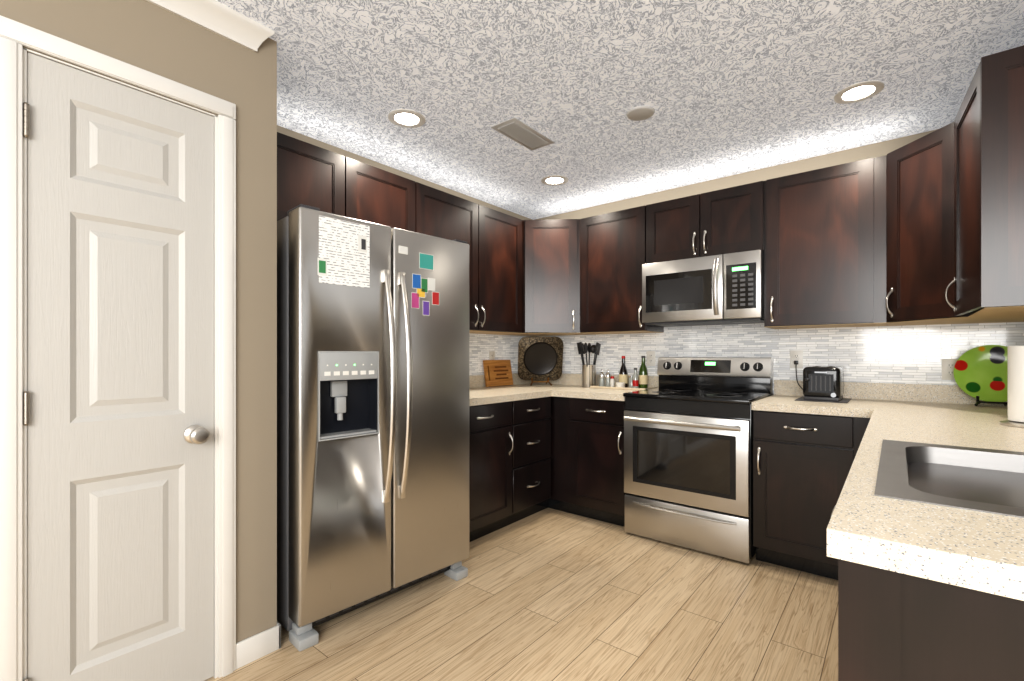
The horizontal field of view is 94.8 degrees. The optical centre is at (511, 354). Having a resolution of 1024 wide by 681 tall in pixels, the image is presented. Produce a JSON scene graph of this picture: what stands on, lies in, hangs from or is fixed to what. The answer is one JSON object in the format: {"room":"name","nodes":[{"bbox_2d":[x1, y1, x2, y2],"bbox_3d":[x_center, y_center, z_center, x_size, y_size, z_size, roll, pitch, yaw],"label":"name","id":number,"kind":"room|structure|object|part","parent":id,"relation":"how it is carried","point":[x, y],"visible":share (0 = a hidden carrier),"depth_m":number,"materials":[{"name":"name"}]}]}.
{"room":"kitchen","nodes":[
{"label":"kitchen","id":0,"kind":"room"},
{"bbox_2d":[0,0,276,642],"bbox_3d":[-2.333,-0.036,0.748,0.700,2.440,3.530,0,0,39],"label":"wall","id":1,"kind":"structure","parent":0,"point":[150,37],"depth_m":1.80,"materials":[{"name":"beige paint"}]},
{"bbox_2d":[0,15,235,680],"bbox_3d":[-1.270,0.124,1.560,0.120,2.120,0.615,0,0,39],"label":"door frame","id":2,"kind":"structure","parent":1,"relation":"attached to","point":[15,37],"depth_m":1.35,"materials":[{"name":"white paint"}]},
{"bbox_2d":[23,52,213,680],"bbox_3d":[-1.228,0.155,1.520,0.104,2.042,0.487,0,0,39],"label":"pantry door","id":3,"kind":"structure","parent":1,"relation":"in","point":[118,408],"depth_m":1.51,"materials":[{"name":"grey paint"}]},
{"bbox_2d":[146,0,274,51],"bbox_3d":[-2.050,-1.215,0.494,0.058,0.082,3.495,0,0,39],"label":"crown molding","id":4,"kind":"structure","parent":1,"relation":"attached to","point":[220,19],"depth_m":1.71,"materials":[{"name":"white paint"}]},
{"bbox_2d":[236,622,280,668],"bbox_3d":[-2.323,1.137,0.748,0.710,0.095,3.542,0,0,39],"label":"baseboard","id":5,"kind":"structure","parent":1,"relation":"attached to","point":[257,646],"depth_m":1.83,"materials":[{"name":"white paint"}]},
{"bbox_2d":[277,125,531,375],"bbox_3d":[-0.683,-0.036,3.403,0.100,2.440,2.870,0,0,39],"label":"wall","id":6,"kind":"structure","parent":0,"point":[304,138],"depth_m":3.14,"materials":[{"name":"beige paint"}]},
{"bbox_2d":[277,132,360,220],"bbox_3d":[-1.167,-0.839,2.452,0.346,0.445,0.580,0,0,39],"label":"upper cabinet","id":7,"kind":"object","parent":6,"relation":"attached to","point":[308,174],"depth_m":2.40,"materials":[{"name":"brown wood"}]},
{"bbox_2d":[361,162,420,232],"bbox_3d":[-0.894,-0.839,2.787,0.346,0.445,0.540,0,0,39],"label":"upper cabinet","id":8,"kind":"object","parent":6,"relation":"attached to","point":[392,200],"depth_m":2.75,"materials":[{"name":"brown wood"}]},
{"bbox_2d":[421,184,472,332],"bbox_3d":[-0.526,-0.615,3.238,0.346,0.893,0.623,0,0,39],"label":"upper cabinet","id":9,"kind":"object","parent":6,"relation":"attached to","point":[444,215],"depth_m":3.11,"materials":[{"name":"brown wood"}]},
{"bbox_2d":[469,333,525,375],"bbox_3d":[-0.341,0.002,3.736,0.008,0.337,1.680,0,0,39],"label":"tile backsplash","id":10,"kind":"structure","parent":6,"relation":"attached to","point":[505,347],"depth_m":3.93,"materials":[{"name":"tile"}]},
{"bbox_2d":[489,351,494,359],"bbox_3d":[-0.166,0.034,3.938,0.007,0.116,0.072,0,0,39],"label":"electrical outlet","id":11,"kind":"object","parent":10,"relation":"attached to","point":[491,355],"visible":0.69,"depth_m":3.93,"materials":[{"name":"white plastic"}]},
{"bbox_2d":[473,202,528,335],"bbox_3d":[-0.185,-0.615,3.604,0.411,0.893,0.630,0,0,39],"label":"upper cabinet","id":12,"kind":"object","parent":6,"relation":"attached to","point":[498,237],"depth_m":3.50,"materials":[{"name":"brown wood"}]},
{"bbox_2d":[205,508,837,680],"bbox_3d":[0.635,1.214,0.114,6.300,0.060,6.300,0,0,39],"label":"floor","id":13,"kind":"structure","parent":0,"point":[548,594],"depth_m":2.08,"materials":[{"name":"brown wood"}]},
{"bbox_2d":[277,204,468,651],"bbox_3d":[-0.792,0.293,2.430,0.887,1.782,0.895,0,0,44],"label":"fridge","id":14,"kind":"object","parent":13,"relation":"on","point":[372,412],"visible":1,"depth_m":2.07,"materials":[{"name":"grey metal"}]},
{"bbox_3d":[-0.736,0.249,2.048,0.115,1.670,0.420,0,0,44],"label":"door","id":15,"kind":"part","parent":14,"relation":"part of","materials":[{"name":"silver metal"}]},
{"bbox_3d":[-0.685,0.249,2.047,0.205,1.650,0.474,0,0,44],"label":"panel","id":16,"kind":"part","parent":14,"relation":"part of","materials":[{"name":"silver metal"}]},
{"bbox_3d":[-0.426,0.249,2.376,0.126,1.670,0.467,0,0,44],"label":"door","id":17,"kind":"part","parent":14,"relation":"part of","materials":[{"name":"silver metal"}]},
{"bbox_2d":[469,401,625,541],"bbox_3d":[0.160,0.748,3.377,1.231,0.872,1.635,0,0,39],"label":"base cabinet","id":18,"kind":"object","parent":13,"relation":"on","point":[536,447],"depth_m":3.24,"materials":[{"name":"brown wood"}]},
{"bbox_2d":[469,381,640,412],"bbox_3d":[0.160,0.291,3.377,1.232,0.043,1.636,0,0,39],"label":"countertop","id":19,"kind":"structure","parent":18,"relation":"on","point":[536,397],"depth_m":3.35,"materials":[{"name":"beige stone"}]},
{"bbox_2d":[483,360,512,386],"bbox_3d":[-0.113,0.158,3.954,0.050,0.218,0.335,0,0,39],"label":"cutting board","id":20,"kind":"object","parent":19,"relation":"on","point":[497,372],"visible":0.98,"depth_m":3.94,"materials":[{"name":"brown wood"}]},
{"bbox_2d":[518,336,562,384],"bbox_3d":[0.242,0.058,4.056,0.385,0.416,0.150,0,0,-5],"label":"plate","id":21,"kind":"object","parent":19,"relation":"on","point":[540,357],"visible":1,"depth_m":4.02,"materials":[{"name":"brown metal"}]},
{"bbox_2d":[577,342,600,386],"bbox_3d":[0.631,0.083,3.873,0.148,0.369,0.249,0,0,39],"label":"utensil crock","id":22,"kind":"object","parent":19,"relation":"on","point":[589,375],"visible":0.92,"depth_m":3.82,"materials":[{"name":"metal"}]},
{"bbox_2d":[590,356,656,389],"bbox_3d":[0.862,0.141,3.668,0.470,0.254,0.205,0,0,39],"label":"tray","id":23,"kind":"object","parent":19,"relation":"on","point":[635,383],"visible":0.96,"depth_m":3.63,"materials":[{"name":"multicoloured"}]},
{"bbox_2d":[623,357,773,563],"bbox_3d":[1.215,0.603,3.088,0.760,1.162,0.733,0,0,39],"label":"stove","id":24,"kind":"object","parent":13,"relation":"on","point":[688,452],"visible":0.98,"depth_m":2.87,"materials":[{"name":"silver metal"}]},
{"bbox_2d":[753,436,847,571],"bbox_3d":[1.155,0.748,1.907,0.632,0.872,2.656,0,0,39],"label":"base cabinet","id":25,"kind":"object","parent":13,"relation":"on","point":[792,478],"depth_m":2.54,"materials":[{"name":"brown wood"}]},
{"bbox_2d":[804,448,1023,680],"bbox_3d":[1.577,0.748,1.563,0.664,0.872,2.656,0,0,39],"label":"base cabinet","id":26,"kind":"object","parent":13,"relation":"on","point":[897,622],"depth_m":0.68,"materials":[{"name":"brown wood"}]},
{"bbox_2d":[752,396,1023,587],"bbox_3d":[1.369,0.291,1.727,1.192,0.043,2.668,0,0,39],"label":"countertop","id":27,"kind":"structure","parent":26,"relation":"on","point":[989,546],"depth_m":0.88,"materials":[{"name":"beige stone"}]},
{"bbox_2d":[794,361,850,402],"bbox_3d":[1.828,0.155,2.808,0.307,0.226,0.384,0,0,39],"label":"toaster","id":28,"kind":"object","parent":27,"relation":"on","point":[823,383],"visible":0.98,"depth_m":2.67,"materials":[{"name":"grey plastic"}]},
{"bbox_2d":[872,436,1023,515],"bbox_3d":[1.099,0.368,1.039,0.454,0.203,0.745,0,0,39],"label":"sink","id":29,"kind":"object","parent":27,"relation":"in","point":[976,476],"depth_m":1.18,"materials":[{"name":"silver metal"}]},
{"bbox_2d":[953,345,1007,405],"bbox_3d":[2.466,0.109,2.410,0.300,0.314,0.139,0,0,39],"label":"plate","id":30,"kind":"object","parent":27,"relation":"on","point":[980,372],"visible":0.67,"depth_m":2.45,"materials":[{"name":"green ceramic"}]},
{"bbox_2d":[999,346,1023,427],"bbox_3d":[1.937,0.090,1.750,0.176,0.356,0.176,0,0,39],"label":"paper towel holder","id":31,"kind":"object","parent":27,"relation":"on","point":[1015,386],"visible":1,"depth_m":1.75,"materials":[{"name":"white paper"}]},
{"bbox_2d":[216,0,1023,219],"bbox_3d":[0.635,-1.286,0.114,6.300,0.060,6.300,0,0,39],"label":"ceiling","id":32,"kind":"structure","parent":0,"point":[724,88],"depth_m":2.16,"materials":[{"name":"white paint"}]},
{"bbox_2d":[388,109,425,127],"bbox_3d":[-0.560,-1.252,2.509,0.196,0.009,0.196,0,0,39],"label":"recessed light","id":33,"kind":"object","parent":32,"relation":"in","point":[407,118],"visible":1,"depth_m":2.50,"materials":[{"name":"white paint"}]},
{"bbox_2d":[491,117,554,149],"bbox_3d":[0.068,-1.250,2.693,0.170,0.012,0.380,0,0,39],"label":"ceiling vent","id":34,"kind":"object","parent":32,"relation":"in","point":[521,133],"visible":1,"depth_m":2.67,"materials":[{"name":"grey metal"}]},
{"bbox_2d":[541,175,567,185],"bbox_3d":[0.308,-1.252,3.400,0.196,0.009,0.196,0,0,39],"label":"recessed light","id":35,"kind":"object","parent":32,"relation":"in","point":[553,180],"visible":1,"depth_m":3.39,"materials":[{"name":"white paint"}]},
{"bbox_2d":[626,105,654,120],"bbox_3d":[0.668,-1.250,2.449,0.144,0.012,0.144,0,0,39],"label":"smoke detector","id":36,"kind":"object","parent":32,"relation":"attached to","point":[640,113],"depth_m":2.44,"materials":[{"name":"grey plastic"}]},
{"bbox_2d":[834,80,883,103],"bbox_3d":[1.661,-1.252,2.258,0.196,0.009,0.196,0,0,39],"label":"recessed light","id":37,"kind":"object","parent":32,"relation":"in","point":[859,92],"visible":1,"depth_m":2.25,"materials":[{"name":"white paint"}]},
{"bbox_2d":[535,129,957,385],"bbox_3d":[2.595,-0.036,2.517,6.300,2.440,0.100,0,0,39],"label":"wall","id":38,"kind":"structure","parent":0,"point":[879,149],"depth_m":3.22,"materials":[{"name":"beige paint"}]},
{"bbox_2d":[525,218,600,335],"bbox_3d":[0.286,-0.615,3.897,0.772,0.893,0.673,0,0,39],"label":"upper cabinet","id":39,"kind":"object","parent":38,"relation":"attached to","point":[554,248],"depth_m":3.70,"materials":[{"name":"brown wood"}]},
{"bbox_2d":[585,205,663,333],"bbox_3d":[0.804,-0.615,3.654,0.613,0.893,0.394,0,0,39],"label":"upper cabinet","id":40,"kind":"object","parent":38,"relation":"attached to","point":[614,241],"depth_m":3.50,"materials":[{"name":"brown wood"}]},
{"bbox_2d":[645,182,756,263],"bbox_3d":[1.349,-0.848,3.240,0.753,0.427,0.346,0,0,39],"label":"upper cabinet","id":41,"kind":"object","parent":38,"relation":"attached to","point":[723,221],"depth_m":3.09,"materials":[{"name":"brown wood"}]},
{"bbox_2d":[642,250,763,326],"bbox_3d":[1.310,-0.417,3.193,0.751,0.422,0.463,0,0,39],"label":"over-the-range microwave","id":42,"kind":"object","parent":41,"relation":"attached to","point":[725,289],"visible":1,"depth_m":3.03,"materials":[{"name":"silver metal"}]},
{"bbox_2d":[555,322,1023,392],"bbox_3d":[1.436,0.044,3.392,3.198,0.520,0.007,0,0,39],"label":"tile backsplash","id":43,"kind":"structure","parent":38,"relation":"attached to","point":[910,354],"depth_m":2.96,"materials":[{"name":"tile"}]},
{"bbox_2d":[647,351,655,365],"bbox_3d":[1.083,0.034,3.669,0.072,0.116,0.007,0,0,39],"label":"electrical outlet","id":44,"kind":"object","parent":43,"relation":"attached to","point":[651,358],"visible":1,"depth_m":3.66,"materials":[{"name":"white plastic"}]},
{"bbox_2d":[790,350,802,367],"bbox_3d":[1.842,0.034,3.050,0.072,0.116,0.007,0,0,39],"label":"electrical outlet","id":45,"kind":"object","parent":43,"relation":"attached to","point":[796,355],"visible":1,"depth_m":3.05,"materials":[{"name":"white plastic"}]},
{"bbox_2d":[942,359,957,379],"bbox_3d":[2.409,0.084,2.587,0.072,0.116,0.007,0,0,39],"label":"electrical outlet","id":46,"kind":"object","parent":43,"relation":"attached to","point":[948,365],"visible":0.75,"depth_m":2.59,"materials":[{"name":"white plastic"}]},
{"bbox_2d":[757,157,903,328],"bbox_3d":[1.874,-0.615,2.777,0.643,0.893,0.401,0,0,39],"label":"upper cabinet","id":47,"kind":"object","parent":38,"relation":"attached to","point":[819,230],"depth_m":2.68,"materials":[{"name":"brown wood"}]},
{"bbox_2d":[881,128,1023,324],"bbox_3d":[2.224,-0.615,2.310,0.607,0.893,0.683,0,0,39],"label":"upper cabinet","id":48,"kind":"object","parent":38,"relation":"attached to","point":[927,229],"depth_m":2.36,"materials":[{"name":"brown wood"}]},
{"bbox_2d":[941,45,1023,320],"bbox_3d":[1.974,-0.615,1.839,0.399,0.893,0.615,0,0,39],"label":"upper cabinet","id":49,"kind":"object","parent":38,"relation":"attached to","point":[982,151],"depth_m":1.68,"materials":[{"name":"brown wood"}]}
]}

